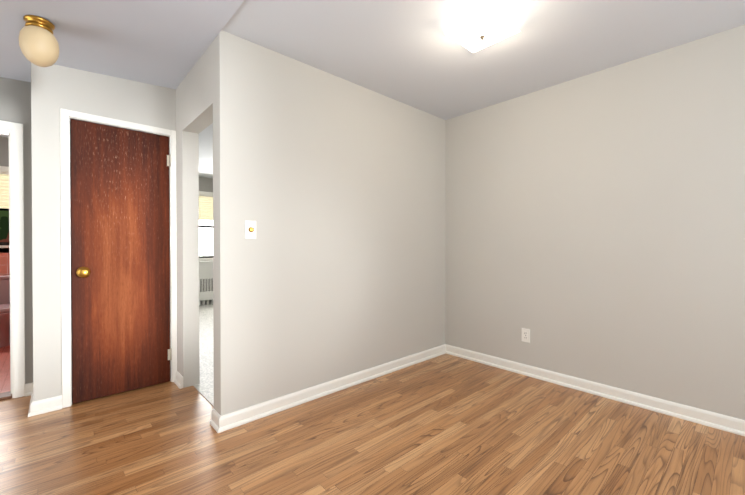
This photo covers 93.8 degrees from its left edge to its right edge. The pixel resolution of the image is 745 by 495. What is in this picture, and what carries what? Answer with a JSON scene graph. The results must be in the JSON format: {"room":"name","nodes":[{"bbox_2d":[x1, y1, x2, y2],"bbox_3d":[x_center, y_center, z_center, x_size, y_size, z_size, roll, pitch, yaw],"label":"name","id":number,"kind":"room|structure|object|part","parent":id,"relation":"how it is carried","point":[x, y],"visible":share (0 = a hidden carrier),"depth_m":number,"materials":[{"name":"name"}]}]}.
{"room":"empty dining room","nodes":[
{"label":"empty dining room","id":0,"kind":"room"},
{"bbox_2d":[0,136,8,166],"bbox_3d":[-4.850,-0.118,3.984,1.580,2.450,0.120,0,1,-42],"label":"wall","id":1,"kind":"structure","parent":0,"point":[4,151],"depth_m":4.23,"materials":[{"name":"beige paint"}]},
{"bbox_2d":[0,166,8,251],"bbox_3d":[-4.691,-0.425,4.261,1.310,1.600,0.420,0,1,-42],"label":"bathroom window","id":2,"kind":"structure","parent":1,"relation":"in","point":[4,206],"depth_m":4.28,"materials":[{"name":"white"}]},
{"bbox_2d":[0,248,9,274],"bbox_3d":[-4.824,0.541,3.924,1.590,1.108,0.012,0,1,-42],"label":"wall tile","id":3,"kind":"structure","parent":1,"relation":"attached to","point":[4,262],"depth_m":4.23,"materials":[{"name":"pink tile"}]},
{"bbox_2d":[0,77,32,383],"bbox_3d":[-3.212,-0.104,2.162,1.610,2.450,0.120,0,1,-42],"label":"wall","id":4,"kind":"structure","parent":0,"point":[15,101],"depth_m":2.63,"materials":[{"name":"beige paint"}]},
{"bbox_2d":[0,391,11,400],"bbox_3d":[-2.957,1.109,2.404,0.664,0.020,0.130,0,1,-42],"label":"sill","id":5,"kind":"structure","parent":4,"relation":"attached to","point":[5,395],"depth_m":2.58,"materials":[{"name":"brown wood"}]},
{"bbox_2d":[0,120,24,397],"bbox_3d":[-2.951,0.099,2.390,0.800,2.040,0.136,0,1,-42],"label":"door frame","id":6,"kind":"structure","parent":4,"relation":"attached to","point":[18,255],"depth_m":2.59,"materials":[{"name":"white wood"}]},
{"bbox_2d":[31,62,54,400],"bbox_3d":[-3.245,-0.114,3.484,0.120,2.450,3.020,0,1,-42],"label":"wall","id":7,"kind":"structure","parent":0,"point":[43,312],"depth_m":2.36,"materials":[{"name":"beige paint"}]},
{"bbox_2d":[25,383,61,416],"bbox_3d":[-2.385,1.074,2.520,0.203,0.088,0.476,0,1,-42],"label":"baseboard","id":8,"kind":"structure","parent":7,"relation":"attached to","point":[42,406],"depth_m":2.38,"materials":[{"name":"white wood"}]},
{"bbox_2d":[51,64,175,396],"bbox_3d":[-1.951,-0.108,2.701,0.740,2.450,0.120,0,1,-42],"label":"wall","id":9,"kind":"structure","parent":0,"point":[55,88],"depth_m":2.50,"materials":[{"name":"beige paint"}]},
{"bbox_2d":[60,108,176,407],"bbox_3d":[-1.940,0.091,2.712,0.660,2.050,0.120,0,1,-42],"label":"door frame","id":10,"kind":"structure","parent":9,"relation":"attached to","point":[70,118],"depth_m":2.51,"materials":[{"name":"white wood"}]},
{"bbox_2d":[70,119,169,403],"bbox_3d":[-1.887,0.099,2.654,0.614,2.019,0.116,0,1,-42],"label":"closet door","id":11,"kind":"structure","parent":9,"relation":"in","point":[120,251],"depth_m":2.65,"materials":[{"name":"brown wood"}]},
{"bbox_3d":[-2.054,0.178,2.479,0.081,0.081,0.080,0,1,-42],"label":"knob","id":12,"kind":"part","parent":11,"relation":"part of","materials":[{"name":"gold metal"}]},
{"bbox_2d":[167,154,171,359],"bbox_3d":[-1.674,0.082,2.871,0.028,1.697,0.014,0,1,-42],"label":"closet door hinges","id":13,"kind":"object","parent":9,"relation":"attached to","point":[170,349],"visible":0.98,"depth_m":2.87,"materials":[{"name":"beige"}]},
{"bbox_2d":[0,0,243,88],"bbox_3d":[-1.110,-1.214,0.349,2.650,0.206,5.620,0,1,-42],"label":"ceiling","id":14,"kind":"structure","parent":0,"point":[165,43],"depth_m":2.09,"materials":[{"name":"paint"}]},
{"bbox_2d":[19,15,58,66],"bbox_3d":[-1.846,-1.131,1.931,0.164,0.246,0.164,0,1,-42],"label":"light","id":15,"kind":"object","parent":14,"relation":"attached to","point":[38,44],"visible":1,"depth_m":1.89,"materials":[{"name":"beige glass"}]},
{"bbox_2d":[199,177,212,302],"bbox_3d":[-3.441,-0.138,6.686,2.180,2.450,0.120,0,1,-42],"label":"wall","id":16,"kind":"structure","parent":0,"point":[205,184],"depth_m":6.77,"materials":[{"name":"beige paint"}]},
{"bbox_2d":[199,191,212,260],"bbox_3d":[-3.405,-0.359,6.852,1.800,1.930,0.420,0,1,-42],"label":"kitchen window","id":17,"kind":"structure","parent":16,"relation":"in","point":[205,226],"depth_m":6.91,"materials":[{"name":"white"}]},
{"bbox_2d":[176,30,239,415],"bbox_3d":[-2.609,-0.119,4.063,0.120,2.450,5.120,0,1,-42],"label":"wall","id":18,"kind":"structure","parent":0,"point":[207,91],"depth_m":2.21,"materials":[{"name":"beige paint"}]},
{"bbox_2d":[174,371,182,388],"bbox_3d":[-1.580,1.072,2.832,0.026,0.088,0.200,0,1,-42],"label":"baseboard return","id":19,"kind":"object","parent":18,"relation":"attached to","point":[178,381],"visible":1,"depth_m":2.80,"materials":[{"name":"white wood"}]},
{"bbox_2d":[239,37,445,409],"bbox_3d":[-0.076,-0.111,2.988,2.180,2.450,0.120,0,1,-42],"label":"wall","id":20,"kind":"structure","parent":0,"point":[343,206],"depth_m":2.68,"materials":[{"name":"beige paint"}]},
{"bbox_2d":[245,220,255,238],"bbox_3d":[-0.783,-0.115,2.248,0.072,0.116,0.022,0,1,-42],"label":"dimmer switch","id":21,"kind":"object","parent":20,"relation":"attached to","point":[250,229],"visible":1,"depth_m":2.25,"materials":[{"name":"white plastic"}]},
{"bbox_2d":[210,344,445,432],"bbox_3d":[-0.103,1.071,2.887,2.286,0.088,0.046,0,1,-42],"label":"baseboard","id":22,"kind":"structure","parent":20,"relation":"attached to","point":[219,423],"depth_m":2.56,"materials":[{"name":"white wood"}]},
{"bbox_2d":[0,303,744,494],"bbox_3d":[-1.393,1.162,2.475,5.070,0.112,9.120,0,1,-42],"label":"floor","id":23,"kind":"structure","parent":0,"point":[446,424],"depth_m":1.99,"materials":[{"name":"brown wood"}]},
{"bbox_2d":[0,275,9,347],"bbox_3d":[-4.248,0.714,3.968,0.516,0.763,0.691,0,1,-42],"label":"toilet","id":24,"kind":"object","parent":23,"relation":"on","point":[4,310],"visible":0.31,"depth_m":3.91,"materials":[{"name":"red ceramic"}]},
{"bbox_2d":[199,261,212,304],"bbox_3d":[-3.181,0.672,6.614,1.130,0.830,0.225,0,1,-42],"label":"radiator","id":25,"kind":"object","parent":23,"relation":"on","point":[206,282],"visible":0.23,"depth_m":6.54,"materials":[{"name":"white metal"}]},
{"bbox_2d":[0,0,744,177],"bbox_3d":[-1.393,-1.382,2.456,5.070,0.100,9.120,0,1,-42],"label":"ceiling","id":26,"kind":"structure","parent":0,"point":[410,53],"depth_m":2.23,"materials":[{"name":"white paint"}]},
{"bbox_2d":[445,7,519,52],"bbox_3d":[0.648,-1.274,2.056,0.310,0.110,0.310,0,1,-42],"label":"light","id":27,"kind":"object","parent":26,"relation":"attached to","point":[478,31],"visible":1,"depth_m":2.02,"materials":[{"name":"white plastic"}]},
{"bbox_2d":[445,25,744,419],"bbox_3d":[0.438,-0.119,4.131,0.120,2.450,9.120,0,1,-42],"label":"wall","id":28,"kind":"structure","parent":0,"point":[595,227],"depth_m":2.56,"materials":[{"name":"beige paint"}]},
{"bbox_2d":[522,328,529,342],"bbox_3d":[1.341,0.769,3.049,0.010,0.116,0.072,0,1,-42],"label":"duplex electrical outlet","id":29,"kind":"object","parent":28,"relation":"attached to","point":[525,335],"visible":1,"depth_m":3.04,"materials":[{"name":"white plastic"}]},
{"bbox_2d":[446,344,744,435],"bbox_3d":[2.066,1.076,2.242,0.026,0.088,3.880,0,1,-42],"label":"baseboard","id":30,"kind":"structure","parent":28,"relation":"attached to","point":[696,415],"depth_m":2.55,"materials":[{"name":"white wood"}]}
]}

